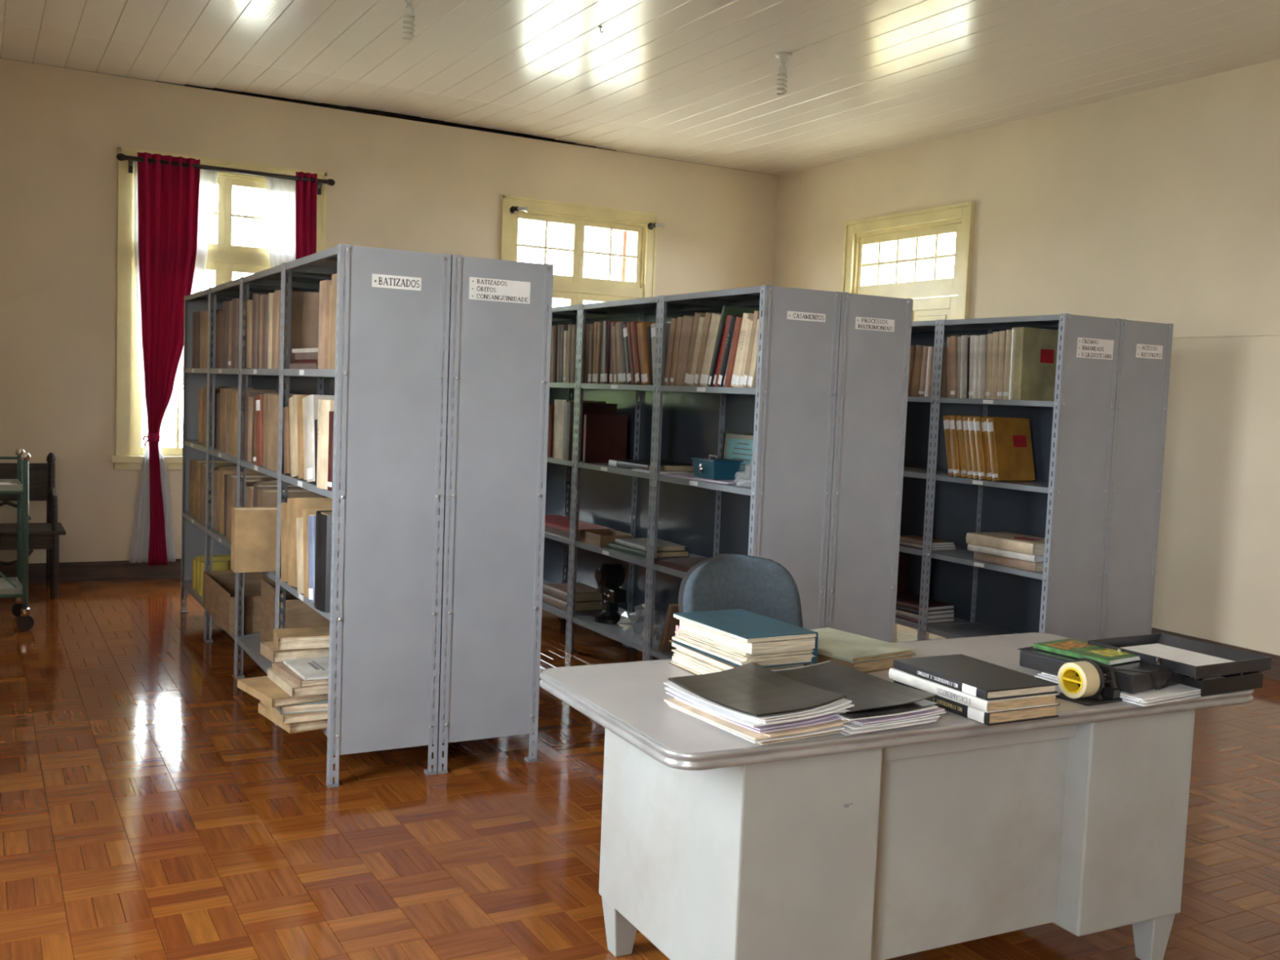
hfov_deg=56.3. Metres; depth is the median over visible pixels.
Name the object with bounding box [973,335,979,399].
book
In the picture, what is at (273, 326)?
book
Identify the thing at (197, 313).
book
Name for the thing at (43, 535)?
chair
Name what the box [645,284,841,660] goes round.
shelving unit
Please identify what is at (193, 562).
book
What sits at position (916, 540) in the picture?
folder
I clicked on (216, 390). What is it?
folder
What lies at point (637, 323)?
book
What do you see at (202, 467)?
folder
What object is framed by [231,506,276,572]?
book
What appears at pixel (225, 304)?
book
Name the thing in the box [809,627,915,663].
notebook
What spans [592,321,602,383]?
book
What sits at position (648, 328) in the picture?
book
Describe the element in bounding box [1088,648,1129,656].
print
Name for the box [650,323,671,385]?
book
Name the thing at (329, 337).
folder
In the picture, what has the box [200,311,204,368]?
book
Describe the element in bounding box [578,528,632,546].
book
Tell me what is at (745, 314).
book
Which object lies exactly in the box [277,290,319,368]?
book
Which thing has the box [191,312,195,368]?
book
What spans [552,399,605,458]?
folder
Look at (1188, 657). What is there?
paper sheets
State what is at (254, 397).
book
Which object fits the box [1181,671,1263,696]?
tray
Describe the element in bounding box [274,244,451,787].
shelving unit
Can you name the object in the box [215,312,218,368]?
book
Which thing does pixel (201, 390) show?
folder
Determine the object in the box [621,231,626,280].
shutter
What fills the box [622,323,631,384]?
book
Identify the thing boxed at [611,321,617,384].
book
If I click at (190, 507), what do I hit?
folder
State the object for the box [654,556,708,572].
folder
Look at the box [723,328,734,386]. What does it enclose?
book
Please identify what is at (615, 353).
book
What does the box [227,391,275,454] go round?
folder
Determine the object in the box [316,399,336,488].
book
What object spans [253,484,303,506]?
folder
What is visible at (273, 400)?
folder
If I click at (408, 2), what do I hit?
socket
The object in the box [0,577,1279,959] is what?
floor
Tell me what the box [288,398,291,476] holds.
folder
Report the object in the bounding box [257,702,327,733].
folder
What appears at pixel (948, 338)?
book
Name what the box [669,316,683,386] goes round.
book
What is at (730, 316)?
book
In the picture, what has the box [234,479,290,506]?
folder
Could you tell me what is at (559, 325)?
book
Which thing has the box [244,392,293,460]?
book
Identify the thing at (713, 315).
book
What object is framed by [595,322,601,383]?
book
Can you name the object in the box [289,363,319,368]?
folder
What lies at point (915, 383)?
book
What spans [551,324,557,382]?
book
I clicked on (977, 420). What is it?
book
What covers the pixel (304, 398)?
folder
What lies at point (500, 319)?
shelving unit
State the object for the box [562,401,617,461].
book
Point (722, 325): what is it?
book
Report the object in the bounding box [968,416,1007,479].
book
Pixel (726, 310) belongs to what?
book
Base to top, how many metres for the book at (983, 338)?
0.352 m
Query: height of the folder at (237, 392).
0.330 m
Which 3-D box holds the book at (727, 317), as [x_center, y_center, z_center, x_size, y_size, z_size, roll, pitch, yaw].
[0.488,-0.593,5.579,0.267,0.328,0.123,0,5,-29]
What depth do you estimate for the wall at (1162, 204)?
7.46 m
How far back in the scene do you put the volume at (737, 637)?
3.05 m
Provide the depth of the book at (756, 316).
5.28 m
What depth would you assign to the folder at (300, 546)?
4.75 m
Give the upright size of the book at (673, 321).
0.332 m
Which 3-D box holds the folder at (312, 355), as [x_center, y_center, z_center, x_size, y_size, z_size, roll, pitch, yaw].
[-1.227,-0.500,4.884,0.270,0.028,0.381,0,5,-29]
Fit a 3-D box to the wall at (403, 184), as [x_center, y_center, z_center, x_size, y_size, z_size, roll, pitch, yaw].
[-2.281,-1.034,9.456,8.398,3.618,0.280,0,5,-29]
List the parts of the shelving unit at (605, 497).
shelf, shelf, post, post, shelf, shelf, shelf, panel, post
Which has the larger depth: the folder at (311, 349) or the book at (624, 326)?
the book at (624, 326)
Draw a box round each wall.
[0,57,777,564]
[772,58,1279,655]
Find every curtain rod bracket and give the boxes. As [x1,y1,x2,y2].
[510,205,528,213]
[647,222,665,229]
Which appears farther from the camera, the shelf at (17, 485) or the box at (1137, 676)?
the shelf at (17, 485)
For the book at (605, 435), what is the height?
0.275 m
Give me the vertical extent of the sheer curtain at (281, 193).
2.850 m
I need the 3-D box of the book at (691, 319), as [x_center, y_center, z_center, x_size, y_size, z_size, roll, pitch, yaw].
[0.331,-0.624,5.851,0.264,0.337,0.106,0,5,-29]
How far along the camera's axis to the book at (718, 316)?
5.57 m
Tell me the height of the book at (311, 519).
0.337 m
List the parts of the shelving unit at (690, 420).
post, shelf, shelf, post, shelf, shelf, post, shelf, panel, post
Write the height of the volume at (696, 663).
0.062 m
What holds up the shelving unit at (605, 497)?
on the floor
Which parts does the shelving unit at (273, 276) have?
post, shelf, shelf, shelf, post, shelf, shelf, post, panel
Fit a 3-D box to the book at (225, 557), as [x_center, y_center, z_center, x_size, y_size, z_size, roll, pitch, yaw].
[-2.551,0.561,7.173,0.211,0.215,0.070,0,5,-29]
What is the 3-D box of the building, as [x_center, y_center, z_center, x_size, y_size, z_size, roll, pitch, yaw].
[1.476,-0.968,15.443,0.160,4.400,6.400,0,5,-29]
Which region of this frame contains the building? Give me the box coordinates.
[880,235,942,284]
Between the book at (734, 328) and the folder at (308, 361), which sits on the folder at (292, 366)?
the folder at (308, 361)
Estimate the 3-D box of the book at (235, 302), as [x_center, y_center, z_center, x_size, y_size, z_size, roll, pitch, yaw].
[-1.944,-0.740,6.117,0.273,0.350,0.117,0,5,-29]
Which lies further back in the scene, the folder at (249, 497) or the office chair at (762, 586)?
the folder at (249, 497)
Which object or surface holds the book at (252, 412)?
on the shelving unit at (273, 276)
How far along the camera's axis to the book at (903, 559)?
7.49 m
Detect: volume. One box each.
[668,640,809,675]
[671,608,817,667]
[811,653,915,673]
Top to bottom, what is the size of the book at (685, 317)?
0.342 m
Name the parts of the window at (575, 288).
transom sash, frame, transom sash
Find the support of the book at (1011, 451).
on the shelving unit at (1065, 504)
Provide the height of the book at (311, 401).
0.346 m
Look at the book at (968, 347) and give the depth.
6.67 m
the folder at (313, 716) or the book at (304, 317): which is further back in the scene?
the book at (304, 317)
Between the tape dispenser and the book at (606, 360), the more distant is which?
the book at (606, 360)
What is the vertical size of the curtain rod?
0.117 m
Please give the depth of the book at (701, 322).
5.69 m
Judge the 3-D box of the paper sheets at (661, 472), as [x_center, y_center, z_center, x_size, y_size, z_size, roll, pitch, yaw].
[0.107,-0.044,6.163,0.211,0.009,0.250,0,5,-29]
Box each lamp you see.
[402,0,415,40]
[774,52,791,95]
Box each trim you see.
[0,293,115,304]
[1172,331,1279,337]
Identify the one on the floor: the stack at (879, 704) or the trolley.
the trolley
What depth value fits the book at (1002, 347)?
6.46 m
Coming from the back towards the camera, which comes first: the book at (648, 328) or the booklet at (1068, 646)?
the book at (648, 328)
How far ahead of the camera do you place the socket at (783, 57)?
7.14 m
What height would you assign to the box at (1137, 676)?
0.054 m
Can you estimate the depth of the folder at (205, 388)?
6.87 m
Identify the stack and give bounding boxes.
[663,662,853,745]
[771,660,946,735]
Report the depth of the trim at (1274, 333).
7.13 m
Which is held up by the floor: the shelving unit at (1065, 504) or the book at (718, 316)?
the shelving unit at (1065, 504)
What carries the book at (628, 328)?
on the shelving unit at (690, 420)
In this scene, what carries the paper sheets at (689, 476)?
on the shelving unit at (784, 519)
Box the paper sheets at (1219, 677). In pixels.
[1190,675,1224,679]
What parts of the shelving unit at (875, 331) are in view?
post, post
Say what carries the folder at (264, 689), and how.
on the folder at (321, 705)
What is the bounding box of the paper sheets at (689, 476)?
[662,473,736,484]
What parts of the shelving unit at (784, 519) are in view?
post, shelf, shelf, shelf, shelf, shelf, post, panel, post, panel, post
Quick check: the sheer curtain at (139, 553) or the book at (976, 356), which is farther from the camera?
the sheer curtain at (139, 553)
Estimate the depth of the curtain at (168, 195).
8.53 m
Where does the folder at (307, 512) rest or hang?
on the shelving unit at (390, 374)
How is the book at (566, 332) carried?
on the shelving unit at (605, 497)
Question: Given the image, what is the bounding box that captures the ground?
[141,432,182,447]
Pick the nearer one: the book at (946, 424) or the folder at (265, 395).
the folder at (265, 395)
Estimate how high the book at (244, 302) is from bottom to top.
0.330 m
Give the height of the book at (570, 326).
0.335 m
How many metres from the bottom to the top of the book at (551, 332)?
0.335 m
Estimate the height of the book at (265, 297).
0.335 m
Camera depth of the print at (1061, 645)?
3.31 m
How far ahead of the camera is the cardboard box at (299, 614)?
5.64 m
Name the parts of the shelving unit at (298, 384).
post, shelf, shelf, shelf, post, shelf, shelf, post, panel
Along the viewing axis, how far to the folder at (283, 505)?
5.01 m
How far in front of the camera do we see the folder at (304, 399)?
4.74 m
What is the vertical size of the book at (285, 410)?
0.288 m
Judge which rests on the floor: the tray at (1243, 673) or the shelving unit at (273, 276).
the shelving unit at (273, 276)
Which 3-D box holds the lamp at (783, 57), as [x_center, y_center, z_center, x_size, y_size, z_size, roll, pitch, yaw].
[0.854,-2.425,7.166,0.100,0.244,0.100,0,5,-29]
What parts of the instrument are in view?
arm, arm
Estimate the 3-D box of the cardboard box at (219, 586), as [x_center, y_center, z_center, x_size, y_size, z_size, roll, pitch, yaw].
[-2.099,0.641,6.416,0.340,0.200,0.780,0,5,-29]
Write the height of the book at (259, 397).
0.326 m
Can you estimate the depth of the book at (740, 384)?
5.32 m
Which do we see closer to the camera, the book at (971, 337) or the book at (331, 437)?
the book at (331, 437)
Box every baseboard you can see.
[0,559,181,583]
[1151,627,1279,680]
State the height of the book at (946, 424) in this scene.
0.347 m
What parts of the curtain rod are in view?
rod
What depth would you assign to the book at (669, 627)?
5.95 m
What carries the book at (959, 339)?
on the shelving unit at (1065, 504)
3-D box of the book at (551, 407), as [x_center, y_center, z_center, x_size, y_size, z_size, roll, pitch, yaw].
[-0.440,-0.294,7.202,0.272,0.313,0.108,0,5,-29]
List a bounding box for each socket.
[404,0,414,5]
[774,52,791,64]
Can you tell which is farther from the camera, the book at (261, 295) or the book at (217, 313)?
the book at (217, 313)
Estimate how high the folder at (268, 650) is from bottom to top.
0.044 m
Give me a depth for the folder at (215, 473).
6.58 m
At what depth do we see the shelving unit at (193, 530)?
7.46 m
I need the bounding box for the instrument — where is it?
[594,563,626,623]
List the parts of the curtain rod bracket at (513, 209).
arm, knob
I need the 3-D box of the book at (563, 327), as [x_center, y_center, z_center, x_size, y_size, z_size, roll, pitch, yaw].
[-0.338,-0.739,7.064,0.279,0.338,0.073,0,5,-29]
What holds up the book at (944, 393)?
on the shelving unit at (955, 507)
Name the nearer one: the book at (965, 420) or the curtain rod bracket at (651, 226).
the book at (965, 420)
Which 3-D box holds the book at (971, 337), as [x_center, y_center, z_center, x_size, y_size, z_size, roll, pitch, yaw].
[1.958,-0.629,6.712,0.271,0.352,0.056,0,5,-29]
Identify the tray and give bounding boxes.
[1087,632,1271,696]
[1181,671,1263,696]
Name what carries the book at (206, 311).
on the shelving unit at (193, 530)
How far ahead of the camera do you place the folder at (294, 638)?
4.70 m
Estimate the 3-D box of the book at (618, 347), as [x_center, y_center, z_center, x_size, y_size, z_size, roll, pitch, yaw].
[-0.004,-0.678,6.433,0.260,0.334,0.108,0,5,-29]
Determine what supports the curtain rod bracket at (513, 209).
attached to the window at (575, 288)
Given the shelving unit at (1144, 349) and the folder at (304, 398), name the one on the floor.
the shelving unit at (1144, 349)
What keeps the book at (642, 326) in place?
on the shelving unit at (690, 420)
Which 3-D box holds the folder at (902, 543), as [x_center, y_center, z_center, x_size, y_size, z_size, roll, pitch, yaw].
[1.685,0.378,7.199,0.250,0.014,0.340,0,5,-31]
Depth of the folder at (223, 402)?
6.42 m
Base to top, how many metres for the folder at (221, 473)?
0.347 m
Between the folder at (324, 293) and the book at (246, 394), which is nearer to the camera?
the folder at (324, 293)
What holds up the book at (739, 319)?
on the shelving unit at (784, 519)
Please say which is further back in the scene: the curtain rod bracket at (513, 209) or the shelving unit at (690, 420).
the curtain rod bracket at (513, 209)
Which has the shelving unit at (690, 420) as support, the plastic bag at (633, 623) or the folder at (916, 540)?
the plastic bag at (633, 623)
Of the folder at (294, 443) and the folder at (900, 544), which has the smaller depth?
the folder at (294, 443)
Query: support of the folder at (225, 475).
on the shelving unit at (298, 384)
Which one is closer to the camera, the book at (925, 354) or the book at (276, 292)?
the book at (276, 292)
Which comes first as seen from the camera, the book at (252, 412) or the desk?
the desk
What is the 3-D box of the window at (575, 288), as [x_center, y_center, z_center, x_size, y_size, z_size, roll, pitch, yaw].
[-0.557,-1.209,10.278,1.520,2.265,0.175,0,5,-29]
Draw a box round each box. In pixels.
[203,570,270,634]
[260,578,329,642]
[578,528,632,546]
[690,454,743,479]
[1017,646,1190,693]
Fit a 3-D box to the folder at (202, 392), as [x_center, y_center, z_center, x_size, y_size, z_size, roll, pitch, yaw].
[-2.429,-0.364,7.043,0.261,0.318,0.138,0,5,-29]
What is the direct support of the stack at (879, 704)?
on the desk
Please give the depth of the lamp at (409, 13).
6.31 m
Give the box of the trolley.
[0,448,34,630]
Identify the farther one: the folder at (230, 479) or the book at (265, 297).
the folder at (230, 479)
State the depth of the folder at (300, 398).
4.82 m
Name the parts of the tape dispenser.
arm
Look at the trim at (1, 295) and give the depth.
8.29 m
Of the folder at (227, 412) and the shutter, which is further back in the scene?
the shutter
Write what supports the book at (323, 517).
on the shelving unit at (390, 374)
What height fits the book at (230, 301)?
0.350 m
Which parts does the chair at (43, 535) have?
panel, seat, panel, leg, armrest, leg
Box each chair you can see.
[0,452,66,599]
[675,553,803,635]
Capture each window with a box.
[111,146,327,470]
[499,195,657,305]
[840,201,975,321]
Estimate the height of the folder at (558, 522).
0.020 m
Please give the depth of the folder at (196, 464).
7.16 m
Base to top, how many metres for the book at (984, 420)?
0.347 m
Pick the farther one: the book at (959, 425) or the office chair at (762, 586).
the book at (959, 425)
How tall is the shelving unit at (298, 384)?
1.980 m
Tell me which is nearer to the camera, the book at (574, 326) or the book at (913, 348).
the book at (574, 326)
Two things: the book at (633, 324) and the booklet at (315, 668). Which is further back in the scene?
the book at (633, 324)
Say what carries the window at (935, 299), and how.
in the wall at (1162, 204)
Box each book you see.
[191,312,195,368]
[191,558,195,589]
[195,311,200,368]
[195,554,231,592]
[199,560,231,596]
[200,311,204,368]
[204,310,208,368]
[211,309,220,366]
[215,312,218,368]
[217,310,222,368]
[220,311,222,368]
[222,301,229,368]
[228,300,231,368]
[231,298,249,368]
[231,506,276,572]
[243,302,245,366]
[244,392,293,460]
[246,299,253,368]
[247,396,253,462]
[251,293,268,368]
[251,412,253,462]
[253,396,256,464]
[256,395,262,466]
[258,294,262,368]
[262,294,268,368]
[267,292,274,368]
[271,293,274,368]
[273,289,279,368]
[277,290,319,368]
[282,406,290,475]
[305,395,334,483]
[307,515,315,602]
[314,419,317,484]
[314,510,333,613]
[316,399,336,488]
[327,411,335,491]
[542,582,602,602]
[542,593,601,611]
[546,404,554,457]
[549,332,551,382]
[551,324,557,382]
[556,324,564,382]
[560,324,568,382]
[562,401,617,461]
[563,330,568,382]
[566,324,586,382]
[570,324,586,383]
[582,413,627,462]
[584,324,590,383]
[587,324,594,383]
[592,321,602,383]
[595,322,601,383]
[600,322,603,383]
[602,320,619,383]
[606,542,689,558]
[608,321,612,383]
[608,459,693,471]
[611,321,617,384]
[612,325,617,384]
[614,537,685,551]
[615,321,622,384]
[618,321,631,384]
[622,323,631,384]
[626,321,635,384]
[630,320,671,384]
[636,321,644,385]
[639,321,655,385]
[646,326,653,385]
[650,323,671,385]
[658,602,679,652]
[663,318,677,385]
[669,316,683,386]
[675,315,694,386]
[678,315,694,386]
[684,312,706,386]
[688,316,705,386]
[693,311,717,386]
[699,312,721,386]
[703,314,720,386]
[706,305,762,386]
[707,323,725,386]
[712,315,728,386]
[715,315,737,386]
[717,315,742,386]
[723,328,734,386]
[724,316,742,387]
[730,312,754,387]
[733,317,753,387]
[738,320,752,387]
[742,310,762,387]
[746,319,761,387]
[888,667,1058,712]
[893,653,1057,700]
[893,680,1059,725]
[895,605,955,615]
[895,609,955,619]
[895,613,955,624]
[896,554,907,595]
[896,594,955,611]
[907,345,915,396]
[910,345,946,397]
[918,346,932,397]
[924,346,947,397]
[942,415,970,475]
[946,337,951,398]
[948,415,968,476]
[950,335,959,398]
[955,415,989,477]
[956,336,961,398]
[960,335,969,398]
[962,416,986,478]
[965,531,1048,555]
[966,337,969,398]
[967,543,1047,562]
[968,335,977,399]
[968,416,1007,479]
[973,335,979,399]
[973,416,1004,479]
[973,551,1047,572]
[978,334,987,399]
[981,417,1023,480]
[985,333,992,399]
[986,417,1035,481]
[991,331,999,399]
[996,330,1006,399]
[1003,329,1012,399]
[1008,327,1058,401]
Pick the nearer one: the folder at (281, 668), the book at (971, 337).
the folder at (281, 668)
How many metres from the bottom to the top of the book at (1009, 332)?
0.375 m
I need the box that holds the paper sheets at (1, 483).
[0,482,13,484]
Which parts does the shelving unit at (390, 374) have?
post, shelf, shelf, shelf, shelf, shelf, post, panel, post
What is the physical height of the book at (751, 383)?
0.302 m
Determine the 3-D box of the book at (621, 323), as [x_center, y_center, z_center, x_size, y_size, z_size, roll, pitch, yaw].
[0.019,-0.673,6.394,0.267,0.332,0.114,0,5,-29]
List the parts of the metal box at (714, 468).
handle, lid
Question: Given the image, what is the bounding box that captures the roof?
[0,31,774,175]
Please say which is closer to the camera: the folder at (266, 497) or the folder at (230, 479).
the folder at (266, 497)
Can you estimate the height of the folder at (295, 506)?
0.379 m
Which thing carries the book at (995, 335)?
on the shelving unit at (1065, 504)
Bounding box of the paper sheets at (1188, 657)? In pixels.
[1119,643,1233,666]
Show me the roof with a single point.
(396, 115)
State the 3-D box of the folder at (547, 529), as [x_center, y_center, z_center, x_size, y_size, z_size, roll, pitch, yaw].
[-0.455,0.293,7.255,0.270,0.035,0.740,0,5,-29]
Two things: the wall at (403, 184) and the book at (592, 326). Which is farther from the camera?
the wall at (403, 184)
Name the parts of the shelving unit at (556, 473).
shelf, shelf, post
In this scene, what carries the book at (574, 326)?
on the shelving unit at (605, 497)
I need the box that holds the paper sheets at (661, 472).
[631,468,689,474]
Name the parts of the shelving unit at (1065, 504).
post, shelf, post, shelf, shelf, shelf, shelf, panel, post, panel, post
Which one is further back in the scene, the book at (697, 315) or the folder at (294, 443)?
the book at (697, 315)
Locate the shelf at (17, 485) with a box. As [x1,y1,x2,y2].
[0,479,22,490]
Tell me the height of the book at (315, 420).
0.253 m
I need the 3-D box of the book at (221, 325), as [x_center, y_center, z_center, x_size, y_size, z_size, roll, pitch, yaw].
[-2.119,-0.747,6.451,0.270,0.300,0.088,0,4,-29]
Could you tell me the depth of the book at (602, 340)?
6.55 m
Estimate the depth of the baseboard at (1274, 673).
6.98 m
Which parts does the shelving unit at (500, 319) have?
panel, post, post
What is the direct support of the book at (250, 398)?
on the shelving unit at (273, 276)
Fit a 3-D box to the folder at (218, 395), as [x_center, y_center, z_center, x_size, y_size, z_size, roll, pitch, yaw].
[-2.206,-0.322,6.638,0.255,0.310,0.151,0,5,-29]
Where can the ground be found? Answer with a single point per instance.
(166, 440)
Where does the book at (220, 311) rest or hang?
on the shelving unit at (298, 384)
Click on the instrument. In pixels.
(609, 578)
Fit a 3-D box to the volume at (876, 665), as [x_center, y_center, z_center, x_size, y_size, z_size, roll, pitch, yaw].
[0.570,0.492,3.414,0.253,0.032,0.340,-1,5,-37]
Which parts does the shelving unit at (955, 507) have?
shelf, post, shelf, shelf, shelf, shelf, post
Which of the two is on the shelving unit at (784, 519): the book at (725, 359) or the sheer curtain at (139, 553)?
the book at (725, 359)
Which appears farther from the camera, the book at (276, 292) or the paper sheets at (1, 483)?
the paper sheets at (1, 483)
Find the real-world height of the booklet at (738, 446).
0.225 m
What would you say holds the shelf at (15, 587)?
attached to the trolley
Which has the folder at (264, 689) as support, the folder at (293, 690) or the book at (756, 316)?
the folder at (293, 690)
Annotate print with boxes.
[1045,640,1094,649]
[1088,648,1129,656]
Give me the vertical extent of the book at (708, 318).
0.349 m
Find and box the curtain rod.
[116,153,335,195]
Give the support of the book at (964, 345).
on the shelving unit at (1065, 504)
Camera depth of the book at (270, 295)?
5.38 m
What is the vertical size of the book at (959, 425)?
0.347 m
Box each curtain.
[128,160,217,563]
[137,151,199,565]
[266,177,295,267]
[295,171,317,259]
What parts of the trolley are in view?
guard rail, rail, rail, post, post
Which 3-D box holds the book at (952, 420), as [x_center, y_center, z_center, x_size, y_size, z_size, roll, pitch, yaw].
[1.892,-0.191,6.831,0.277,0.347,0.118,0,5,-29]
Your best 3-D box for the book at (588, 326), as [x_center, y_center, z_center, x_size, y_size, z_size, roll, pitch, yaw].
[-0.185,-0.707,6.759,0.266,0.330,0.041,0,5,-29]
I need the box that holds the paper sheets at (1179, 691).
[1035,671,1200,706]
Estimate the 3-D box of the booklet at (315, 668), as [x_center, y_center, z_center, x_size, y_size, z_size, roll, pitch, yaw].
[-1.212,0.713,4.549,0.210,0.013,0.300,0,5,-31]
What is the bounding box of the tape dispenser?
[1055,657,1122,706]
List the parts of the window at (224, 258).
sill, frame, transom sash, transom sash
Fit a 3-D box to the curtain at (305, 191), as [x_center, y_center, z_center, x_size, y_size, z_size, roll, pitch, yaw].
[-2.535,-0.843,9.046,0.186,2.915,0.048,0,5,-29]
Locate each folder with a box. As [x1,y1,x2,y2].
[188,459,226,514]
[192,459,236,519]
[198,388,203,443]
[200,463,205,522]
[202,391,203,444]
[203,385,253,445]
[208,464,254,525]
[209,388,220,446]
[213,470,229,531]
[215,392,220,449]
[218,471,263,533]
[219,387,276,452]
[223,474,266,536]
[226,390,276,453]
[226,475,276,542]
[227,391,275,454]
[231,392,237,456]
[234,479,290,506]
[236,391,279,457]
[237,675,328,706]
[245,486,253,506]
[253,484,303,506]
[257,488,323,506]
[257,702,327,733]
[260,641,328,662]
[260,701,329,724]
[262,393,302,466]
[266,394,293,471]
[267,667,328,697]
[271,662,328,687]
[273,626,331,650]
[275,699,329,714]
[280,502,287,582]
[287,497,332,586]
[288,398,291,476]
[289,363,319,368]
[289,395,298,477]
[292,347,318,352]
[294,351,318,359]
[295,359,317,363]
[296,395,308,479]
[296,517,303,593]
[302,397,306,479]
[302,508,332,597]
[304,399,306,474]
[317,280,331,368]
[327,284,331,368]
[329,273,338,368]
[544,515,613,533]
[544,524,578,538]
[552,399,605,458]
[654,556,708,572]
[899,535,954,546]
[899,541,954,547]
[899,543,956,550]
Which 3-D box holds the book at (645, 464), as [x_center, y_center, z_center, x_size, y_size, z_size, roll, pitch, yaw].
[0.066,-0.077,6.408,0.306,0.035,0.440,0,5,-29]
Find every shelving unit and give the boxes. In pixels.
[180,287,278,639]
[204,276,321,676]
[235,262,334,723]
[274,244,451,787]
[436,254,553,773]
[542,303,642,651]
[542,317,574,618]
[568,295,724,661]
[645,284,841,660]
[824,292,913,642]
[894,319,991,640]
[921,313,1120,642]
[1098,319,1173,639]
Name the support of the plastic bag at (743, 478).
on the shelving unit at (784, 519)
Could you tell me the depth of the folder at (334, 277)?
4.38 m
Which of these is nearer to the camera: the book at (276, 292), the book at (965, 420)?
the book at (276, 292)
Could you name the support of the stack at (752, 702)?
on the desk
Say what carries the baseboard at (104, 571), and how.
attached to the wall at (403, 184)
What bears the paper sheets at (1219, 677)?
in the tray at (1243, 673)
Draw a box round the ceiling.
[0,0,1279,175]
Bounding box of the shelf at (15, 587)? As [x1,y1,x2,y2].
[0,577,22,594]
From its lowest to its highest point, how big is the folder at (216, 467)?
0.340 m
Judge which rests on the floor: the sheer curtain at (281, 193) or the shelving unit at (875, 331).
the shelving unit at (875, 331)
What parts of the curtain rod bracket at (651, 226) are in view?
arm, knob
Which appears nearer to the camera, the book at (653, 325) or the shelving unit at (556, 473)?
the book at (653, 325)
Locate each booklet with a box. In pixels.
[283,656,330,680]
[720,431,756,471]
[1033,638,1140,665]
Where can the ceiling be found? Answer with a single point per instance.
(691, 81)
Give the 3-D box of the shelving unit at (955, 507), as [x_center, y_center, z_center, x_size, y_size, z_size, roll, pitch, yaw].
[1.637,0.032,7.401,0.420,1.980,0.902,0,5,-29]
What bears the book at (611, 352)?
on the shelving unit at (690, 420)
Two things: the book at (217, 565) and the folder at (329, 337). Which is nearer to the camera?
the folder at (329, 337)
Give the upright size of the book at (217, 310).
0.330 m
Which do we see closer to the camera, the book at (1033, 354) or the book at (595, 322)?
the book at (1033, 354)
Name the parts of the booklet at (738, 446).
frame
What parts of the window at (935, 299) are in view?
frame, transom sash, panel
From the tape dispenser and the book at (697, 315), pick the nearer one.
the tape dispenser
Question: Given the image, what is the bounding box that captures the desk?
[539,632,1253,959]
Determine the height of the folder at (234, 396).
0.320 m
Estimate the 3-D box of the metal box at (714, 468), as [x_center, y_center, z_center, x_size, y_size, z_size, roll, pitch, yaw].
[0.363,-0.064,5.727,0.178,0.112,0.209,0,5,-29]
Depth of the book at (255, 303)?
5.60 m
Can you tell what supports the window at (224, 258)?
in the wall at (403, 184)
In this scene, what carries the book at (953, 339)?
on the shelving unit at (1065, 504)
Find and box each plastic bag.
[617,603,666,638]
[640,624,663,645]
[733,461,755,487]
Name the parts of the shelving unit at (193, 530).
post, shelf, shelf, shelf, post, panel, shelf, shelf, panel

